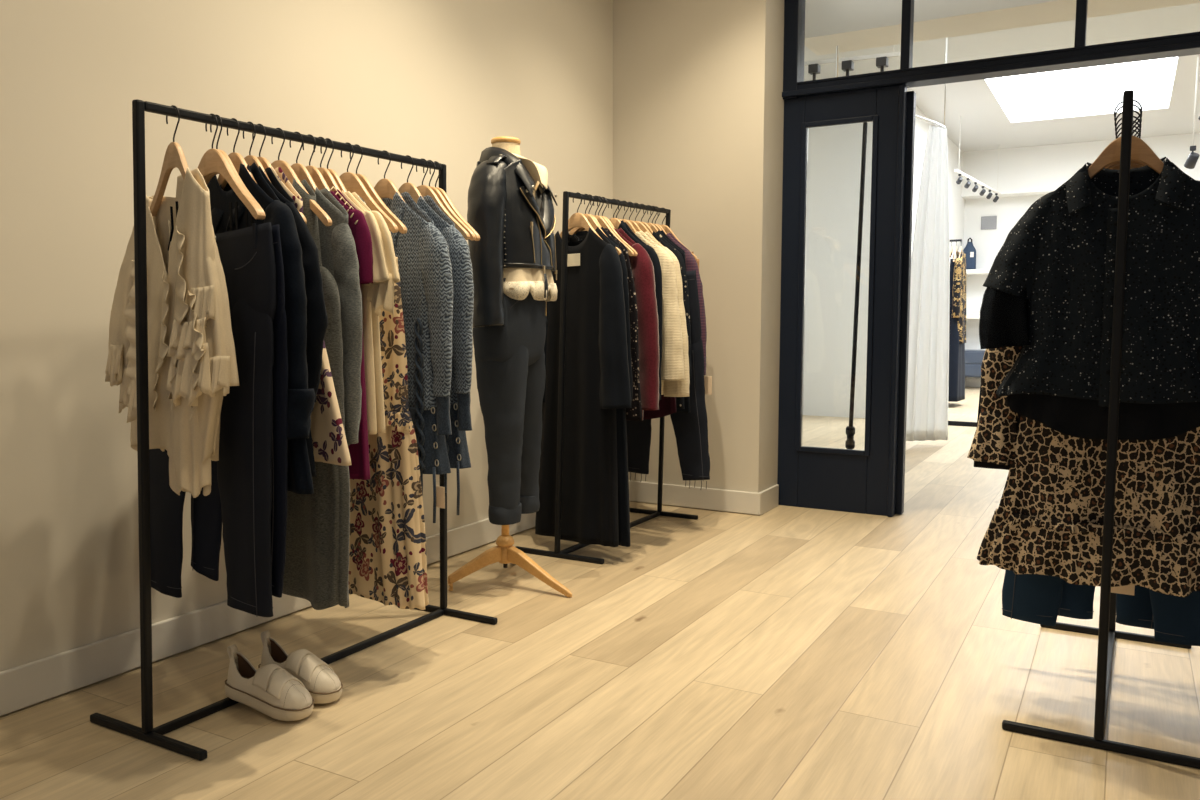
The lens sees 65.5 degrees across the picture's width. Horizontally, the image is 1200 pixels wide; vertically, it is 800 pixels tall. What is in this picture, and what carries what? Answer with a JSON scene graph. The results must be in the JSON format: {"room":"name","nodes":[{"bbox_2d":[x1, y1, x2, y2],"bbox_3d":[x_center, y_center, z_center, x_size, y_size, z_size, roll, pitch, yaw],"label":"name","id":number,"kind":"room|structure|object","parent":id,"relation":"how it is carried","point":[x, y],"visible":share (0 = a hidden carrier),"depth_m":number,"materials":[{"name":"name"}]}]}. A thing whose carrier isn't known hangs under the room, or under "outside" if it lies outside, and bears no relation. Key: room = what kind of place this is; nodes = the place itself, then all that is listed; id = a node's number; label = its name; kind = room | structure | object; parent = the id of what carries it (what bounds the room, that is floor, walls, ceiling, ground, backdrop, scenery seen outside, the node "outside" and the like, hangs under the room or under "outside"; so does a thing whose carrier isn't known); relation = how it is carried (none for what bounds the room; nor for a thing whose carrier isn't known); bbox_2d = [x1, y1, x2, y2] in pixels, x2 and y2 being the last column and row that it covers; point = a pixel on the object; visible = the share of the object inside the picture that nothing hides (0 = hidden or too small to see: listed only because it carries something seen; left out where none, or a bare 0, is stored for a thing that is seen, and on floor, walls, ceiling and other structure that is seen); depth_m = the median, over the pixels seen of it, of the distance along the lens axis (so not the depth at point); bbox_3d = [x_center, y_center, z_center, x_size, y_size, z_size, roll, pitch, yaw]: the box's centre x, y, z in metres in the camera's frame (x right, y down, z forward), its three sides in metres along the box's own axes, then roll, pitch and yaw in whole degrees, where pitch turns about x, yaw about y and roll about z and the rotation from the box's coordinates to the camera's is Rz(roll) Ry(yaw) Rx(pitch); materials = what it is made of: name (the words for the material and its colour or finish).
{"room":"clothing store","nodes":[
{"label":"clothing store","id":0,"kind":"room"},
{"bbox_2d":[0,0,612,715],"bbox_3d":[-1.771,-0.801,1.924,0.200,3.250,7.720,3,6,29],"label":"wall","id":1,"kind":"structure","parent":0,"point":[434,80],"depth_m":2.62,"materials":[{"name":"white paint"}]},
{"bbox_2d":[0,512,535,715],"bbox_3d":[-1.750,0.774,1.883,0.016,0.109,7.425,3,6,29],"label":"baseboard","id":2,"kind":"structure","parent":1,"relation":"attached to","point":[31,683],"depth_m":2.69,"materials":[{"name":"white wood"}]},
{"bbox_2d":[0,387,1199,799],"bbox_3d":[2.950,0.577,5.298,12.000,0.100,18.000,3,6,29],"label":"floor","id":3,"kind":"structure","parent":0,"point":[783,652],"depth_m":2.50,"materials":[{"name":"brown wood"}]},
{"bbox_2d":[225,644,313,720],"bbox_3d":[-0.839,0.710,2.371,0.270,0.147,0.100,3,6,30],"label":"sneaker","id":4,"kind":"object","parent":3,"relation":"on","point":[270,690],"visible":1,"depth_m":2.33,"materials":[{"name":"beige leather"}]},
{"bbox_2d":[90,99,497,760],"bbox_3d":[-0.797,0.023,2.608,0.443,1.486,1.106,3,6,29],"label":"clothing rack","id":5,"kind":"object","parent":3,"relation":"on","point":[147,733],"visible":0.88,"depth_m":2.17,"materials":[{"name":"black"}]},
{"bbox_2d":[150,105,188,216],"bbox_3d":[-0.972,-0.539,2.129,0.250,0.262,0.015,4,6,37],"label":"wooden hanger","id":6,"kind":"object","parent":5,"relation":"hanging from","point":[174,157],"visible":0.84,"depth_m":2.13,"materials":[{"name":"beige wood"}]},
{"bbox_2d":[105,167,238,497],"bbox_3d":[-1.024,-0.156,2.187,0.478,0.742,0.124,4,6,37],"label":"blouse","id":7,"kind":"object","parent":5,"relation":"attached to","point":[192,363],"visible":0.91,"depth_m":2.10,"materials":[{"name":"fabric"}]},
{"bbox_2d":[198,113,262,219],"bbox_3d":[-0.924,-0.548,2.221,0.431,0.262,0.019,4,7,40],"label":"wooden hanger","id":8,"kind":"object","parent":5,"relation":"hanging from","point":[212,161],"visible":0.66,"depth_m":2.18,"materials":[{"name":"beige wood"}]},
{"bbox_2d":[149,201,275,616],"bbox_3d":[-0.998,0.031,2.334,0.711,1.009,0.044,4,7,40],"label":"jeans","id":9,"kind":"object","parent":8,"relation":"hanging from","point":[247,257],"visible":0.52,"depth_m":2.17,"materials":[{"name":"black fabric"}]},
{"bbox_2d":[205,114,265,219],"bbox_3d":[-0.918,-0.550,2.233,0.431,0.262,0.019,5,7,41],"label":"wooden hanger","id":10,"kind":"object","parent":5,"relation":"hanging from","point":[209,177],"visible":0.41,"depth_m":2.19,"materials":[{"name":"beige wood"}]},
{"bbox_2d":[191,206,287,597],"bbox_3d":[-0.903,0.005,2.294,0.541,0.949,0.033,5,7,42],"label":"pants","id":11,"kind":"object","parent":10,"relation":"hanging from","point":[206,514],"visible":0.21,"depth_m":2.16,"materials":[{"name":"fabric"}]},
{"bbox_2d":[217,118,255,189],"bbox_3d":[-0.894,-0.554,2.277,0.371,0.262,0.018,4,7,39],"label":"wooden hanger","id":12,"kind":"object","parent":5,"relation":"hanging from","point":[236,158],"visible":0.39,"depth_m":2.26,"materials":[{"name":"beige wood"}]},
{"bbox_2d":[243,121,269,180],"bbox_3d":[-0.871,-0.559,2.320,0.371,0.262,0.018,4,7,39],"label":"wooden hanger","id":13,"kind":"object","parent":5,"relation":"hanging from","point":[250,159],"visible":0.23,"depth_m":2.30,"materials":[{"name":"beige wood"}]},
{"bbox_2d":[207,162,314,493],"bbox_3d":[-0.900,-0.187,2.310,0.632,0.780,0.090,4,7,39],"label":"jacket","id":14,"kind":"object","parent":5,"relation":"hanging from","point":[301,398],"visible":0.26,"depth_m":2.13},
{"bbox_2d":[252,124,306,222],"bbox_3d":[-0.857,-0.562,2.348,0.371,0.262,0.018,4,6,37],"label":"wooden hanger","id":15,"kind":"object","parent":5,"relation":"hanging from","point":[265,163],"visible":0.21,"depth_m":2.33,"materials":[{"name":"beige wood"}]},
{"bbox_2d":[271,166,350,465],"bbox_3d":[-0.847,-0.222,2.372,0.626,0.727,0.071,4,7,39],"label":"floral blouse","id":16,"kind":"object","parent":15,"relation":"hanging from","point":[330,446],"visible":0.18,"depth_m":2.25,"materials":[{"name":"white fabric"}]},
{"bbox_2d":[259,166,327,476],"bbox_3d":[-0.871,-0.202,2.352,0.605,0.750,0.073,4,7,39],"label":"jacket","id":17,"kind":"object","parent":5,"relation":"hanging from","point":[317,317],"visible":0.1,"depth_m":2.17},
{"bbox_2d":[271,128,331,225],"bbox_3d":[-0.828,-0.568,2.402,0.431,0.262,0.019,4,6,37],"label":"wooden hanger","id":18,"kind":"object","parent":5,"relation":"hanging from","point":[288,171],"visible":0.48,"depth_m":2.36,"materials":[{"name":"beige wood"}]},
{"bbox_2d":[289,132,318,191],"bbox_3d":[-0.799,-0.573,2.457,0.371,0.262,0.018,4,6,37],"label":"wooden hanger","id":19,"kind":"object","parent":5,"relation":"hanging from","point":[302,173],"visible":0.37,"depth_m":2.43,"materials":[{"name":"beige wood"}]},
{"bbox_2d":[282,178,349,609],"bbox_3d":[-0.823,-0.019,2.455,0.473,1.091,0.090,4,6,37],"label":"dress","id":20,"kind":"object","parent":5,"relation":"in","point":[316,570],"visible":0.27,"depth_m":2.35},
{"bbox_2d":[302,134,329,189],"bbox_3d":[-0.778,-0.578,2.498,0.371,0.262,0.018,4,6,37],"label":"wooden hanger","id":21,"kind":"object","parent":5,"relation":"hanging from","point":[316,175],"visible":0.23,"depth_m":2.47,"materials":[{"name":"beige wood"}]},
{"bbox_2d":[313,137,340,191],"bbox_3d":[-0.759,-0.582,2.533,0.371,0.262,0.018,4,6,37],"label":"wooden hanger","id":22,"kind":"object","parent":5,"relation":"hanging from","point":[330,181],"visible":0.27,"depth_m":2.51,"materials":[{"name":"beige wood"}]},
{"bbox_2d":[341,190,389,433],"bbox_3d":[-0.757,-0.240,2.563,0.552,0.642,0.041,4,6,37],"label":"blouse","id":23,"kind":"object","parent":22,"relation":"hanging from","point":[380,269],"visible":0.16,"depth_m":2.44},
{"bbox_2d":[320,138,346,191],"bbox_3d":[-0.747,-0.584,2.556,0.371,0.262,0.018,4,6,37],"label":"wooden hanger","id":24,"kind":"object","parent":5,"relation":"hanging from","point":[334,174],"visible":0.21,"depth_m":2.53,"materials":[{"name":"beige wood"}]},
{"bbox_2d":[351,192,399,432],"bbox_3d":[-0.750,-0.242,2.579,0.576,0.642,0.062,4,6,37],"label":"blouse","id":25,"kind":"object","parent":24,"relation":"hanging from","point":[381,295],"visible":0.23,"depth_m":2.44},
{"bbox_2d":[315,187,362,444],"bbox_3d":[-0.800,-0.222,2.488,0.509,0.662,0.060,4,7,38],"label":"sweater","id":26,"kind":"object","parent":5,"relation":"hanging from","point":[337,243],"visible":0.31,"depth_m":2.35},
{"bbox_2d":[329,186,372,479],"bbox_3d":[-0.778,-0.183,2.536,0.490,0.764,0.050,4,6,37],"label":"blouse","id":27,"kind":"object","parent":5,"relation":"hanging from","point":[359,468],"visible":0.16,"depth_m":2.42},
{"bbox_2d":[340,142,398,232],"bbox_3d":[-0.711,-0.591,2.624,0.431,0.262,0.020,4,7,38],"label":"wooden hanger","id":28,"kind":"object","parent":5,"relation":"hanging from","point":[351,181],"visible":0.56,"depth_m":2.58,"materials":[{"name":"beige wood"}]},
{"bbox_2d":[350,144,406,233],"bbox_3d":[-0.694,-0.595,2.655,0.431,0.262,0.020,4,7,38],"label":"wooden hanger","id":29,"kind":"object","parent":5,"relation":"hanging from","point":[402,228],"visible":0.45,"depth_m":2.60,"materials":[{"name":"beige wood"}]},
{"bbox_2d":[348,230,428,609],"bbox_3d":[-0.654,0.051,2.672,0.419,1.051,0.111,4,7,38],"label":"dress","id":30,"kind":"object","parent":29,"relation":"hanging from","point":[388,558],"visible":0.44,"depth_m":2.60,"materials":[{"name":"fabric"}]},
{"bbox_2d":[366,150,404,209],"bbox_3d":[-0.638,-0.606,2.761,0.371,0.262,0.018,4,6,37],"label":"wooden hanger","id":31,"kind":"object","parent":5,"relation":"hanging from","point":[385,188],"visible":0.38,"depth_m":2.75,"materials":[{"name":"beige wood"}]},
{"bbox_2d":[360,192,452,522],"bbox_3d":[-0.645,-0.139,2.799,0.565,0.951,0.099,4,7,39],"label":"sweater","id":32,"kind":"object","parent":31,"relation":"hanging from","point":[422,253],"visible":0.45,"depth_m":2.65,"materials":[{"name":"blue fabric"}]},
{"bbox_2d":[398,155,422,203],"bbox_3d":[-0.590,-0.615,2.853,0.371,0.262,0.018,4,7,38],"label":"wooden hanger","id":33,"kind":"object","parent":5,"relation":"hanging from","point":[410,188],"visible":0.38,"depth_m":2.83,"materials":[{"name":"beige wood"}]},
{"bbox_2d":[417,195,473,514],"bbox_3d":[-0.593,-0.148,2.897,0.564,0.949,0.092,4,7,38],"label":"sweater","id":34,"kind":"object","parent":33,"relation":"hanging from","point":[459,252],"visible":0.24,"depth_m":2.73,"materials":[{"name":"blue fabric"}]},
{"bbox_2d":[416,158,469,239],"bbox_3d":[-0.557,-0.622,2.916,0.431,0.262,0.019,4,7,39],"label":"wooden hanger","id":35,"kind":"object","parent":5,"relation":"hanging from","point":[424,190],"visible":0.45,"depth_m":2.87,"materials":[{"name":"beige wood"}]},
{"bbox_2d":[423,160,475,240],"bbox_3d":[-0.540,-0.625,2.947,0.431,0.262,0.019,4,7,40],"label":"wooden hanger","id":36,"kind":"object","parent":5,"relation":"hanging from","point":[437,192],"visible":0.43,"depth_m":2.88,"materials":[{"name":"beige wood"}]},
{"bbox_2d":[429,161,479,240],"bbox_3d":[-0.526,-0.628,2.974,0.431,0.262,0.019,5,7,42],"label":"wooden hanger","id":37,"kind":"object","parent":5,"relation":"hanging from","point":[442,191],"visible":0.36,"depth_m":2.92,"materials":[{"name":"beige wood"}]},
{"bbox_2d":[258,630,342,703],"bbox_3d":[-0.793,0.700,2.474,0.270,0.147,0.100,3,6,32],"label":"sneaker","id":38,"kind":"object","parent":3,"relation":"on","point":[324,686],"visible":0.83,"depth_m":2.43,"materials":[{"name":"beige leather"}]},
{"bbox_2d":[448,136,571,596],"bbox_3d":[-0.278,-0.127,3.463,0.457,1.628,0.436,2,5,16],"label":"mannequin","id":39,"kind":"object","parent":3,"relation":"on","point":[504,553],"visible":0.23,"depth_m":3.41,"materials":[{"name":"wood"}]},
{"bbox_2d":[473,278,545,524],"bbox_3d":[-0.326,-0.003,3.413,0.226,0.867,0.365,2,5,19],"label":"jeans","id":40,"kind":"object","parent":39,"relation":"on","point":[509,358],"visible":0.86,"depth_m":3.29,"materials":[{"name":"grey fabric"}]},
{"bbox_2d":[467,147,556,327],"bbox_3d":[-0.303,-0.581,3.354,0.275,0.634,0.510,2,5,16],"label":"leather jacket","id":41,"kind":"object","parent":39,"relation":"hanging from","point":[514,227],"visible":0.84,"depth_m":3.18,"materials":[{"name":"black leather"}]},
{"bbox_2d":[503,153,556,301],"bbox_3d":[-0.303,-0.618,3.358,0.284,0.522,0.357,2,5,16],"label":"blouse","id":42,"kind":"object","parent":39,"relation":"hanging from","point":[517,285],"visible":0.33,"depth_m":3.26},
{"bbox_2d":[516,191,697,563],"bbox_3d":[0.060,-0.138,4.224,0.433,1.517,0.972,3,6,29],"label":"clothing rack","id":43,"kind":"object","parent":3,"relation":"on","point":[557,553],"visible":0.81,"depth_m":3.84,"materials":[{"name":"black"}]},
{"bbox_2d":[560,192,602,239],"bbox_3d":[-0.094,-0.715,3.809,0.019,0.262,0.431,-5,7,-42],"label":"wooden hanger","id":44,"kind":"object","parent":43,"relation":"hanging from","point":[577,219],"visible":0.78,"depth_m":3.79,"materials":[{"name":"beige wood"}]},
{"bbox_2d":[535,227,630,546],"bbox_3d":[-0.097,-0.047,3.869,0.101,1.306,0.663,-5,7,-42],"label":"dress","id":45,"kind":"object","parent":44,"relation":"hanging from","point":[597,380],"visible":0.7,"depth_m":3.78,"materials":[{"name":"black fabric"}]},
{"bbox_2d":[568,226,632,546],"bbox_3d":[-0.049,-0.066,3.905,0.054,1.294,0.495,-5,7,-43],"label":"dress","id":46,"kind":"object","parent":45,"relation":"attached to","point":[622,460],"visible":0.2,"depth_m":3.77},
{"bbox_2d":[579,194,600,230],"bbox_3d":[-0.048,-0.724,3.890,0.371,0.262,0.018,5,7,44],"label":"wooden hanger","id":47,"kind":"object","parent":43,"relation":"hanging from","point":[582,229],"visible":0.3,"depth_m":3.87,"materials":[{"name":"beige wood"}]},
{"bbox_2d":[604,228,641,420],"bbox_3d":[-0.005,-0.321,3.891,0.491,0.784,0.038,5,7,44],"label":"blouse","id":48,"kind":"object","parent":47,"relation":"hanging from","point":[635,412],"visible":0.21,"depth_m":3.75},
{"bbox_2d":[569,194,620,254],"bbox_3d":[-0.063,-0.721,3.865,0.019,0.262,0.431,-5,7,-43],"label":"wooden hanger","id":49,"kind":"object","parent":43,"relation":"hanging from","point":[594,224],"visible":0.44,"depth_m":3.84,"materials":[{"name":"beige wood"}]},
{"bbox_2d":[608,199,620,228],"bbox_3d":[0.057,-0.746,4.073,0.371,0.262,0.018,4,7,38],"label":"wooden hanger","id":50,"kind":"object","parent":43,"relation":"hanging from","point":[616,222],"visible":0.27,"depth_m":4.06,"materials":[{"name":"beige wood"}]},
{"bbox_2d":[618,220,662,399],"bbox_3d":[0.056,-0.384,4.107,0.526,0.801,0.081,4,7,38],"label":"blazer","id":51,"kind":"object","parent":50,"relation":"hanging from","point":[653,255],"visible":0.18,"depth_m":3.94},
{"bbox_2d":[593,196,637,255],"bbox_3d":[-0.009,-0.732,3.959,0.431,0.262,0.019,5,7,41],"label":"wooden hanger","id":52,"kind":"object","parent":43,"relation":"hanging from","point":[604,218],"visible":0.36,"depth_m":3.90,"materials":[{"name":"beige wood"}]},
{"bbox_2d":[614,228,658,419],"bbox_3d":[0.008,-0.329,4.028,0.614,0.810,0.081,4,7,40],"label":"sweater","id":53,"kind":"object","parent":52,"relation":"hanging from","point":[642,267],"visible":0.29,"depth_m":3.84,"materials":[{"name":"fabric"}]},
{"bbox_2d":[618,201,635,232],"bbox_3d":[0.102,-0.755,4.154,0.371,0.262,0.018,4,6,37],"label":"wooden hanger","id":54,"kind":"object","parent":43,"relation":"hanging from","point":[629,224],"visible":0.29,"depth_m":4.13,"materials":[{"name":"beige wood"}]},
{"bbox_2d":[635,230,684,394],"bbox_3d":[0.099,-0.393,4.185,0.655,0.720,0.072,4,6,37],"label":"sweater","id":55,"kind":"object","parent":54,"relation":"hanging from","point":[672,364],"visible":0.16,"depth_m":4.00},
{"bbox_2d":[624,202,640,231],"bbox_3d":[0.131,-0.761,4.203,0.371,0.262,0.018,4,6,37],"label":"wooden hanger","id":56,"kind":"object","parent":43,"relation":"hanging from","point":[633,223],"visible":0.23,"depth_m":4.18,"materials":[{"name":"beige wood"}]},
{"bbox_2d":[644,231,689,396],"bbox_3d":[0.127,-0.393,4.235,0.653,0.732,0.072,4,6,37],"label":"sweater","id":57,"kind":"object","parent":56,"relation":"hanging from","point":[671,388],"visible":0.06,"depth_m":4.06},
{"bbox_2d":[636,204,652,233],"bbox_3d":[0.189,-0.773,4.306,0.371,0.262,0.018,4,6,37],"label":"wooden hanger","id":58,"kind":"object","parent":43,"relation":"hanging from","point":[644,223],"visible":0.25,"depth_m":4.28,"materials":[{"name":"beige wood"}]},
{"bbox_2d":[652,231,691,408],"bbox_3d":[0.193,-0.374,4.341,0.552,0.806,0.058,4,6,37],"label":"blouse","id":59,"kind":"object","parent":58,"relation":"hanging from","point":[679,400],"visible":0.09,"depth_m":4.18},
{"bbox_2d":[630,203,662,245],"bbox_3d":[0.159,-0.767,4.253,0.431,0.262,0.019,4,6,37],"label":"wooden hanger","id":60,"kind":"object","parent":43,"relation":"hanging from","point":[642,226],"visible":0.23,"depth_m":4.22,"materials":[{"name":"beige wood"}]},
{"bbox_2d":[643,395,675,419],"bbox_3d":[0.172,-0.302,4.287,0.427,0.785,0.044,4,6,37],"label":"skirt","id":61,"kind":"object","parent":60,"relation":"hanging from","point":[667,405],"visible":0.06,"depth_m":4.22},
{"bbox_2d":[643,205,657,232],"bbox_3d":[0.224,-0.780,4.368,0.371,0.262,0.018,4,6,37],"label":"wooden hanger","id":62,"kind":"object","parent":43,"relation":"hanging from","point":[652,226],"visible":0.24,"depth_m":4.35,"materials":[{"name":"beige wood"}]},
{"bbox_2d":[658,230,689,413],"bbox_3d":[0.238,-0.370,4.394,0.439,0.846,0.048,4,6,37],"label":"blouse","id":63,"kind":"object","parent":62,"relation":"hanging from","point":[686,410],"visible":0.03,"depth_m":4.30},
{"bbox_2d":[650,206,665,233],"bbox_3d":[0.261,-0.788,4.432,0.371,0.262,0.018,4,7,39],"label":"wooden hanger","id":64,"kind":"object","parent":43,"relation":"hanging from","point":[655,206],"visible":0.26,"depth_m":4.41,"materials":[{"name":"beige wood"}]},
{"bbox_2d":[666,233,706,374],"bbox_3d":[0.262,-0.421,4.470,0.591,0.750,0.056,4,7,39],"label":"plaid shirt","id":65,"kind":"object","parent":64,"relation":"hanging from","point":[691,264],"visible":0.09,"depth_m":4.29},
{"bbox_2d":[647,206,685,258],"bbox_3d":[0.245,-0.784,4.405,0.371,0.262,0.018,4,6,37],"label":"wooden hanger","id":66,"kind":"object","parent":43,"relation":"hanging from","point":[656,225],"visible":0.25,"depth_m":4.38,"materials":[{"name":"beige wood"}]},
{"bbox_2d":[626,270,709,488],"bbox_3d":[0.289,-0.100,4.435,0.554,1.014,0.033,4,6,37],"label":"jeans","id":67,"kind":"object","parent":66,"relation":"hanging from","point":[690,430],"visible":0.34,"depth_m":4.33,"materials":[{"name":"black fabric"}]},
{"bbox_2d":[845,122,867,449],"bbox_3d":[1.395,-0.590,5.152,0.180,2.250,0.180,3,6,29],"label":"metal pole","id":68,"kind":"object","parent":3,"relation":"on","point":[850,430],"visible":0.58,"depth_m":5.13,"materials":[{"name":"black"}]},
{"bbox_2d":[1002,90,1199,768],"bbox_3d":[1.382,0.033,2.477,0.433,1.490,0.894,3,6,29],"label":"clothing rack","id":69,"kind":"object","parent":3,"relation":"on","point":[1106,632],"visible":0.83,"depth_m":2.11,"materials":[{"name":"black"}]},
{"bbox_2d":[1088,100,1163,177],"bbox_3d":[1.209,-0.558,2.145,0.353,0.262,0.017,3,6,28],"label":"wooden hanger","id":70,"kind":"object","parent":69,"relation":"hanging from","point":[1140,151],"visible":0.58,"depth_m":2.13,"materials":[{"name":"brown wood"}]},
{"bbox_2d":[979,157,1199,439],"bbox_3d":[1.207,-0.230,2.170,0.607,0.654,0.127,3,6,29],"label":"blouse","id":71,"kind":"object","parent":70,"relation":"hanging from","point":[1049,292],"visible":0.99,"depth_m":2.16,"materials":[{"name":"black"}]},
{"bbox_2d":[1109,110,1142,169],"bbox_3d":[1.270,-0.568,2.253,0.353,0.262,0.017,3,6,28],"label":"wooden hanger","id":72,"kind":"object","parent":69,"relation":"hanging from","point":[1119,114],"visible":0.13,"depth_m":2.24,"materials":[{"name":"brown wood"}]},
{"bbox_2d":[967,346,1199,596],"bbox_3d":[1.264,-0.048,2.292,0.670,1.020,0.123,3,6,28],"label":"dress","id":73,"kind":"object","parent":72,"relation":"hanging from","point":[1048,519],"visible":0.47,"depth_m":2.32,"materials":[{"name":"fabric"}]},
{"bbox_2d":[1115,116,1140,169],"bbox_3d":[1.307,-0.574,2.318,0.353,0.262,0.017,3,6,28],"label":"wooden hanger","id":74,"kind":"object","parent":69,"relation":"hanging from","point":[1133,116],"visible":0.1,"depth_m":2.31,"materials":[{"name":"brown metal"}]},
{"bbox_2d":[974,386,1020,469],"bbox_3d":[1.308,-0.182,2.357,0.655,0.759,0.054,3,6,29],"label":"dress","id":75,"kind":"object","parent":74,"relation":"hanging from","point":[979,464],"visible":0.02,"depth_m":2.52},
{"bbox_3d":[1.371,-0.584,2.431,0.353,0.262,0.017,3,6,28],"label":"wooden hanger","id":76,"kind":"object","parent":69,"relation":"hanging from","visible":0},
{"bbox_2d":[1002,570,1199,645],"bbox_3d":[1.371,0.104,2.493,0.516,1.066,0.040,3,6,29],"label":"jeans","id":77,"kind":"object","parent":76,"relation":"hanging from","point":[1033,598],"visible":0.12,"depth_m":2.58,"materials":[{"name":"fabric"}]},
{"bbox_2d":[613,0,783,514],"bbox_3d":[0.529,-1.072,4.934,0.835,3.250,0.395,3,6,29],"label":"wall","id":78,"kind":"structure","parent":0,"point":[698,102],"depth_m":4.71,"materials":[{"name":"white paint"}]},
{"bbox_2d":[628,480,760,514],"bbox_3d":[0.442,0.504,4.888,0.835,0.111,0.016,3,6,29],"label":"baseboard","id":79,"kind":"structure","parent":78,"relation":"attached to","point":[639,491],"depth_m":4.84,"materials":[{"name":"white wood"}]},
{"bbox_2d":[759,484,778,514],"bbox_3d":[0.870,0.513,4.814,0.016,0.115,0.275,3,6,29],"label":"baseboard","id":80,"kind":"structure","parent":78,"relation":"attached to","point":[770,496],"depth_m":4.80,"materials":[{"name":"white wood"}]},
{"bbox_2d":[802,106,964,417],"bbox_3d":[3.327,-1.631,11.343,1.340,3.214,4.800,3,6,29],"label":"wall","id":81,"kind":"structure","parent":0,"point":[834,153],"depth_m":9.20,"materials":[{"name":"white paint"}]},
{"bbox_2d":[804,3,1199,151],"bbox_3d":[5.769,-3.034,7.330,9.400,0.300,9.140,3,6,29],"label":"ceiling","id":82,"kind":"structure","parent":0,"point":[992,118],"depth_m":9.74,"materials":[{"name":"grey paint"}]},
{"bbox_2d":[804,49,900,66],"bbox_3d":[1.631,-2.494,6.115,0.671,0.555,0.030,3,6,29],"label":"track","id":83,"kind":"object","parent":82,"relation":"hanging from","point":[892,54],"visible":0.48,"depth_m":6.10,"materials":[{"name":"white metal"}]},
{"bbox_2d":[836,38,947,128],"bbox_3d":[2.043,-2.406,6.420,0.048,0.786,1.864,4,7,40],"label":"rail","id":84,"kind":"object","parent":82,"relation":"hanging from","point":[837,47],"visible":0.4,"depth_m":6.96,"materials":[{"name":"silver metal"}]},
{"bbox_2d":[906,125,949,440],"bbox_3d":[2.481,-0.866,7.043,0.442,2.367,0.131,-3,6,-28],"label":"curtain","id":85,"kind":"object","parent":84,"relation":"hanging from","point":[928,352],"visible":0.97,"depth_m":7.08,"materials":[{"name":"fabric"}]},
{"bbox_2d":[954,116,1000,194],"bbox_3d":[4.591,-2.922,11.259,0.030,0.626,2.407,3,6,34],"label":"track","id":86,"kind":"object","parent":82,"relation":"hanging from","point":[955,170],"visible":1,"depth_m":11.06,"materials":[{"name":"white metal"}]},
{"bbox_2d":[1002,57,1173,95],"bbox_3d":[4.829,-3.378,9.313,1.590,0.030,2.370,3,6,29],"label":"window","id":87,"kind":"structure","parent":82,"relation":"attached to","point":[1157,69],"depth_m":9.88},
{"bbox_2d":[1184,54,1199,168],"bbox_3d":[4.977,-2.433,7.806,0.082,0.982,0.132,0,5,0],"label":"track spotlight","id":88,"kind":"object","parent":82,"relation":"hanging from","point":[1192,159],"depth_m":7.80,"materials":[{"name":"grey"}]},
{"bbox_2d":[805,0,1199,55],"bbox_3d":[4.593,-2.289,3.877,7.600,0.564,0.400,3,6,29],"label":"transom window","id":89,"kind":"structure","parent":0,"point":[850,25],"depth_m":5.32,"materials":[{"name":"glass"}]},
{"bbox_2d":[963,195,1043,377],"bbox_3d":[8.065,-1.648,11.537,9.400,3.214,0.200,3,6,29],"label":"wall","id":90,"kind":"structure","parent":0,"point":[1008,211],"depth_m":12.94,"materials":[{"name":"white paint"}]},
{"bbox_2d":[965,349,984,376],"bbox_3d":[5.170,-0.507,12.883,0.340,0.360,0.492,3,6,29],"label":"box","id":91,"kind":"object","parent":90,"relation":"attached to","point":[973,358],"visible":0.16,"depth_m":12.66,"materials":[{"name":"blue"}]},
{"bbox_2d":[966,269,989,276],"bbox_3d":[5.205,-1.739,12.793,0.460,0.090,0.420,3,6,29],"label":"wall shelf","id":92,"kind":"object","parent":90,"relation":"attached to","point":[968,271],"visible":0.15,"depth_m":12.63,"materials":[{"name":"white wood"}]},
{"bbox_2d":[963,238,975,268],"bbox_3d":[5.072,-2.009,12.807,0.176,0.444,0.146,3,6,29],"label":"bag","id":93,"kind":"object","parent":92,"relation":"on","point":[970,250],"visible":0.7,"depth_m":12.76,"materials":[{"name":"fabric"}]},
{"bbox_2d":[981,216,996,229],"bbox_3d":[5.363,-2.444,12.867,0.200,0.180,0.026,3,6,29],"label":"air vent","id":94,"kind":"object","parent":90,"relation":"in","point":[987,222],"visible":1,"depth_m":12.86,"materials":[{"name":"grey"}]},
{"bbox_2d":[961,133,1199,198],"bbox_3d":[8.426,-2.906,10.902,7.860,0.594,0.350,3,6,29],"label":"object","id":95,"kind":"structure","parent":90,"relation":"attached to","point":[1033,170],"depth_m":12.20,"materials":[{"name":"white paint"}]},
{"bbox_3d":[1.403,-0.589,2.487,0.353,0.262,0.017,3,6,28],"label":"wooden hanger","id":96,"kind":"object","parent":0,"visible":0},
{"bbox_2d":[1058,581,1153,628],"bbox_3d":[1.403,0.092,2.550,0.403,1.053,0.040,3,6,28],"label":"jeans","id":97,"kind":"object","parent":96,"relation":"hanging from","point":[1135,610],"visible":0.07,"depth_m":2.57,"materials":[{"name":"fabric"}]},
{"bbox_3d":[2.373,-2.465,3.962,3.205,0.300,0.130,3,6,29],"label":"wall","id":98,"kind":"structure","parent":0,"visible":0},
{"bbox_2d":[777,0,1199,516],"bbox_3d":[2.347,-0.844,4.079,3.223,2.950,0.145,3,6,29],"label":"door frame","id":99,"kind":"structure","parent":98,"relation":"in","point":[870,480],"depth_m":4.64,"materials":[{"name":"blue paint"}]},
{"label":"wooden hanger","id":100,"kind":"object","parent":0,"visible":0},
{"bbox_2d":[952,251,966,343],"bbox_3d":[3.987,-1.135,10.323,0.126,1.010,0.604,3,6,27],"label":"jacket","id":101,"kind":"object","parent":100,"relation":"hanging from","point":[959,272],"visible":0.95,"depth_m":10.12,"materials":[{"name":"multicoloured fabric"}]},
{"label":"wooden hanger","id":102,"kind":"object","parent":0,"visible":0},
{"bbox_2d":[948,251,964,401],"bbox_3d":[3.953,-0.824,10.371,0.243,1.641,0.604,3,6,27],"label":"dress","id":103,"kind":"object","parent":102,"relation":"hanging from","point":[956,350],"visible":0.48,"depth_m":10.16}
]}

